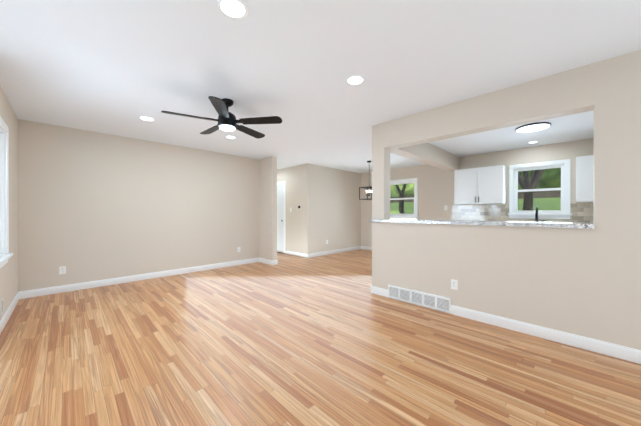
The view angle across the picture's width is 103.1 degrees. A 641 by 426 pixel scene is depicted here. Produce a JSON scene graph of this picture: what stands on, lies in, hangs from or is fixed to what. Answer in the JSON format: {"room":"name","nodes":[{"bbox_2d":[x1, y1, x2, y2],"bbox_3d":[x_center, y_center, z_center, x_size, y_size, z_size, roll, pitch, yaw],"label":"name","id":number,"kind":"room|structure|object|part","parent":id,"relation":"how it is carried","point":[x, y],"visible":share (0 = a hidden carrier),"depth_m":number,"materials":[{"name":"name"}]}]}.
{"room":"living room","nodes":[
{"label":"living room","id":0,"kind":"room"},
{"bbox_2d":[0,86,19,319],"bbox_3d":[-1.882,-0.049,1.134,0.120,2.550,6.770,0,0,-45],"label":"wall","id":1,"kind":"structure","parent":0,"point":[10,272],"depth_m":3.14,"materials":[{"name":"beige paint"}]},
{"bbox_2d":[1,298,3,314],"bbox_3d":[-3.267,0.958,2.615,0.008,0.150,0.100,0,0,-45],"label":"air vent","id":2,"kind":"object","parent":1,"relation":"in","point":[2,305],"visible":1,"depth_m":2.60,"materials":[{"name":"white plastic"}]},
{"bbox_2d":[0,116,12,267],"bbox_3d":[-2.708,-0.199,1.998,0.170,1.483,2.230,0,0,-45],"label":"window","id":3,"kind":"structure","parent":1,"relation":"in","point":[6,256],"depth_m":2.73,"materials":[{"name":"white"}]},
{"bbox_3d":[-2.712,-0.211,1.994,0.030,1.278,2.008,0,0,-45],"label":"living room window sash","id":4,"kind":"part","parent":3,"relation":"part of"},
{"bbox_2d":[0,291,19,333],"bbox_3d":[-1.792,1.133,1.141,0.014,0.105,6.650,0,0,-45],"label":"baseboard","id":5,"kind":"structure","parent":1,"relation":"attached to","point":[6,316],"depth_m":2.88,"materials":[{"name":"white wood"}]},
{"bbox_2d":[20,119,259,290],"bbox_3d":[-2.861,-0.055,4.855,3.750,2.550,0.120,0,0,-45],"label":"wall","id":6,"kind":"structure","parent":0,"point":[86,206],"depth_m":4.30,"materials":[{"name":"beige paint"}]},
{"bbox_2d":[59,266,65,273],"bbox_3d":[-3.839,0.852,3.791,0.070,0.114,0.007,0,0,-45],"label":"electrical outlet","id":7,"kind":"object","parent":6,"relation":"attached to","point":[62,269],"visible":1,"depth_m":3.79,"materials":[{"name":"white plastic"}]},
{"bbox_2d":[20,258,259,298],"bbox_3d":[-2.796,1.127,4.827,3.740,0.105,0.014,0,0,-45],"label":"baseboard","id":8,"kind":"structure","parent":6,"relation":"attached to","point":[105,282],"depth_m":4.28,"materials":[{"name":"white wood"}]},
{"bbox_2d":[260,156,279,259],"bbox_3d":[-2.493,-0.059,7.255,0.120,2.550,4.100,0,0,-45],"label":"wall","id":9,"kind":"structure","parent":0,"point":[269,174],"depth_m":5.87,"materials":[{"name":"beige paint"}]},
{"bbox_2d":[260,258,275,264],"bbox_3d":[-1.275,1.126,5.941,0.014,0.105,0.544,0,0,-45],"label":"baseboard","id":10,"kind":"structure","parent":9,"relation":"attached to","point":[271,262],"depth_m":5.85,"materials":[{"name":"white wood"}]},
{"bbox_2d":[280,164,311,253],"bbox_3d":[-1.711,-0.060,8.113,0.120,2.550,3.990,0,0,-45],"label":"wall","id":11,"kind":"structure","parent":0,"point":[298,179],"depth_m":6.91,"materials":[{"name":"beige paint"}]},
{"bbox_2d":[277,184,283,252],"bbox_3d":[-1.224,0.165,7.538,0.085,2.001,0.450,0,0,-45],"label":"door","id":12,"kind":"structure","parent":11,"relation":"in","point":[280,218],"depth_m":7.50,"materials":[{"name":"white wood"}]},
{"bbox_2d":[277,181,285,253],"bbox_3d":[-1.174,0.126,7.576,0.156,2.100,0.610,0,0,-45],"label":"door frame","id":13,"kind":"structure","parent":11,"relation":"attached to","point":[281,182],"depth_m":7.33,"materials":[{"name":"white wood"}]},
{"bbox_2d":[285,250,303,256],"bbox_3d":[-0.674,1.124,6.981,0.014,0.105,0.920,0,0,-45],"label":"baseboard","id":14,"kind":"structure","parent":11,"relation":"attached to","point":[286,252],"depth_m":7.01,"materials":[{"name":"white wood"}]},
{"bbox_2d":[0,249,640,425],"bbox_3d":[-0.435,1.240,4.918,7.910,0.120,10.720,0,0,-45],"label":"floor","id":15,"kind":"structure","parent":0,"point":[323,340],"depth_m":2.03,"materials":[{"name":"brown wood"}]},
{"bbox_3d":[4.074,0.725,4.528,0.630,0.910,3.150,0,0,-45],"label":"base cabinet","id":16,"kind":"object","parent":15,"relation":"on","visible":0},
{"bbox_2d":[535,206,544,221],"bbox_3d":[4.079,0.066,4.731,0.214,0.408,0.142,0,0,-45],"label":"faucet","id":17,"kind":"object","parent":16,"relation":"on","point":[536,215],"visible":0.67,"depth_m":4.70,"materials":[{"name":"black metal"}]},
{"bbox_2d":[0,0,640,172],"bbox_3d":[-0.435,-1.350,4.914,7.910,0.120,10.720,0,0,-45],"label":"ceiling","id":18,"kind":"structure","parent":0,"point":[116,67],"depth_m":2.19,"materials":[{"name":"white paint"}]},
{"bbox_2d":[139,116,154,120],"bbox_3d":[-2.364,-1.284,3.470,0.186,0.008,0.186,0,0,-45],"label":"recessed light","id":19,"kind":"object","parent":18,"relation":"in","point":[146,118],"visible":1,"depth_m":3.46,"materials":[{"name":"white plastic"}]},
{"bbox_2d":[161,96,281,138],"bbox_3d":[-1.108,-1.119,2.953,1.235,0.336,1.195,0,0,-45],"label":"fan","id":20,"kind":"object","parent":18,"relation":"hanging from","point":[227,120],"visible":1,"depth_m":2.86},
{"bbox_2d":[225,135,236,138],"bbox_3d":[-1.521,-1.285,4.325,0.186,0.008,0.186,0,0,-45],"label":"recessed light","id":21,"kind":"object","parent":18,"relation":"in","point":[230,137],"visible":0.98,"depth_m":4.33,"materials":[{"name":"white"}]},
{"bbox_2d":[217,0,247,19],"bbox_3d":[-0.549,-1.281,1.594,0.186,0.008,0.186,0,0,-45],"label":"recessed light","id":22,"kind":"object","parent":18,"relation":"in","point":[235,9],"visible":1,"depth_m":1.59,"materials":[{"name":"white plastic"}]},
{"bbox_2d":[346,75,364,84],"bbox_3d":[0.336,-1.282,2.463,0.186,0.008,0.186,0,0,-45],"label":"recessed light","id":23,"kind":"object","parent":18,"relation":"in","point":[355,80],"visible":1,"depth_m":2.46,"materials":[{"name":"white plastic"}]},
{"bbox_2d":[359,161,371,199],"bbox_3d":[1.211,-0.813,6.330,0.354,0.956,0.354,0,0,-45],"label":"pendant lantern","id":24,"kind":"object","parent":18,"relation":"hanging from","point":[367,191],"visible":0.94,"depth_m":6.32,"materials":[{"name":"black metal"}]},
{"bbox_2d":[390,143,458,171],"bbox_3d":[2.036,-1.155,4.879,3.040,0.350,0.220,0,0,-45],"label":"soffit beam","id":25,"kind":"structure","parent":18,"relation":"attached to","point":[432,155],"depth_m":4.80,"materials":[{"name":"beige paint"}]},
{"bbox_2d":[515,122,550,132],"bbox_3d":[3.173,-1.274,3.810,0.414,0.029,0.414,0,0,-45],"label":"light","id":26,"kind":"object","parent":18,"relation":"in","point":[533,127],"visible":1,"depth_m":3.75,"materials":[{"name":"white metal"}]},
{"bbox_2d":[312,164,359,252],"bbox_3d":[0.487,-0.059,7.573,2.190,2.550,0.120,0,0,-45],"label":"wall","id":27,"kind":"structure","parent":0,"point":[335,192],"depth_m":7.41,"materials":[{"name":"beige paint"}]},
{"bbox_2d":[304,246,359,257],"bbox_3d":[0.470,1.123,7.463,2.314,0.105,0.014,0,0,-45],"label":"baseboard","id":28,"kind":"structure","parent":27,"relation":"attached to","point":[357,247],"depth_m":7.27,"materials":[{"name":"white wood"}]},
{"bbox_2d":[360,172,371,246],"bbox_3d":[2.262,-0.059,7.437,0.130,2.550,2.820,0,0,-45],"label":"wall","id":29,"kind":"structure","parent":0,"point":[365,178],"depth_m":8.18,"materials":[{"name":"beige paint"}]},
{"bbox_2d":[360,246,371,249],"bbox_3d":[2.218,1.123,7.395,0.014,0.105,2.580,0,0,-45],"label":"baseboard","id":30,"kind":"structure","parent":29,"relation":"attached to","point":[361,247],"depth_m":8.16,"materials":[{"name":"white wood"}]},
{"bbox_2d":[390,178,418,218],"bbox_3d":[2.329,-0.395,7.341,0.170,1.138,1.050,0,0,-45],"label":"window","id":31,"kind":"structure","parent":29,"relation":"in","point":[415,216],"depth_m":7.19,"materials":[{"name":"white"}]},
{"bbox_3d":[2.345,-0.409,7.357,0.065,0.938,0.838,0,0,-45],"label":"dining room window sash","id":32,"kind":"part","parent":31,"relation":"part of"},
{"bbox_2d":[454,165,505,204],"bbox_3d":[3.382,-0.571,5.428,0.355,0.760,0.895,0,0,-45],"label":"upper cabinet","id":33,"kind":"object","parent":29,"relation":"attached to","point":[483,185],"visible":1,"depth_m":5.29,"materials":[{"name":"white wood"}]},
{"bbox_2d":[451,202,592,222],"bbox_3d":[4.243,0.041,4.815,0.008,0.458,3.330,0,0,-45],"label":"tile backsplash","id":34,"kind":"structure","parent":29,"relation":"attached to","point":[581,212],"depth_m":5.31,"materials":[{"name":"beige tile"}]},
{"bbox_2d":[508,159,571,218],"bbox_3d":[4.200,-0.431,4.913,0.170,1.078,0.930,0,0,-45],"label":"window","id":35,"kind":"structure","parent":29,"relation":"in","point":[566,214],"depth_m":4.86,"materials":[{"name":"white"}]},
{"bbox_3d":[4.216,-0.445,4.929,0.065,0.878,0.718,0,0,-45],"label":"window sash by the sink","id":36,"kind":"part","parent":35,"relation":"part of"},
{"bbox_2d":[576,155,592,201],"bbox_3d":[4.737,-0.569,4.071,0.355,0.760,0.920,0,0,-45],"label":"upper cabinet","id":37,"kind":"object","parent":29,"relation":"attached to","point":[584,178],"visible":0.15,"depth_m":4.23,"materials":[{"name":"white wood"}]},
{"bbox_2d":[372,50,640,349],"bbox_3d":[2.016,-0.052,2.629,0.170,2.550,3.380,0,0,-45],"label":"wall","id":38,"kind":"structure","parent":0,"point":[578,281],"depth_m":2.49,"materials":[{"name":"beige paint"}]},
{"bbox_2d":[371,286,388,297],"bbox_3d":[0.851,1.129,3.668,0.014,0.105,0.294,0,0,-45],"label":"baseboard","id":39,"kind":"structure","parent":38,"relation":"attached to","point":[375,290],"depth_m":3.66,"materials":[{"name":"white wood"}]},
{"bbox_2d":[388,285,450,313],"bbox_3d":[1.238,1.090,3.274,0.022,0.175,0.810,0,0,-45],"label":"air vent","id":40,"kind":"object","parent":38,"relation":"in","point":[433,301],"visible":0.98,"depth_m":3.24,"materials":[{"name":"white metal"}]},
{"bbox_2d":[451,279,457,289],"bbox_3d":[1.558,0.833,2.964,0.007,0.114,0.070,0,0,-45],"label":"outlet","id":41,"kind":"object","parent":38,"relation":"attached to","point":[454,284],"visible":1,"depth_m":2.96,"materials":[{"name":"white plastic"}]},
{"bbox_2d":[369,219,593,228],"bbox_3d":[1.667,0.113,3.109,0.425,0.040,2.268,0,0,-45],"label":"sill","id":42,"kind":"structure","parent":38,"relation":"on","point":[532,224],"depth_m":2.69,"materials":[{"name":"white stone"}]},
{"bbox_2d":[450,305,640,363],"bbox_3d":[2.325,1.132,2.190,0.014,0.105,2.260,0,0,-45],"label":"baseboard","id":43,"kind":"structure","parent":38,"relation":"attached to","point":[609,349],"depth_m":2.35,"materials":[{"name":"white wood"}]},
{"label":"outside","id":44,"kind":"structure","parent":0,"visible":0},
{"bbox_2d":[390,197,560,213],"bbox_3d":[5.486,0.713,15.824,110.000,3.300,95.000,0,0,-45],"label":"lawn","id":45,"kind":"structure","parent":44,"point":[549,203],"depth_m":14.94,"materials":[{"name":"green plant"}]},
{"bbox_2d":[395,184,405,213],"bbox_3d":[4.704,-2.487,15.103,6.594,6.187,5.208,0,0,-45],"label":"tree","id":46,"kind":"object","parent":45,"relation":"on","point":[401,206],"depth_m":14.98,"materials":[{"name":"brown plant"}]},
{"bbox_2d":[390,190,560,202],"bbox_3d":[10.119,-1.178,19.736,0.090,0.570,64.000,0,0,-45],"label":"fence","id":47,"kind":"object","parent":45,"relation":"on","point":[552,195],"depth_m":16.01,"materials":[{"name":"brown wood"}]},
{"bbox_2d":[518,169,544,210],"bbox_3d":[8.652,-2.414,10.149,5.852,6.365,5.377,0,0,-45],"label":"trees","id":48,"kind":"object","parent":45,"relation":"on","point":[527,203],"depth_m":10.21,"materials":[{"name":"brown plant"}]}
]}

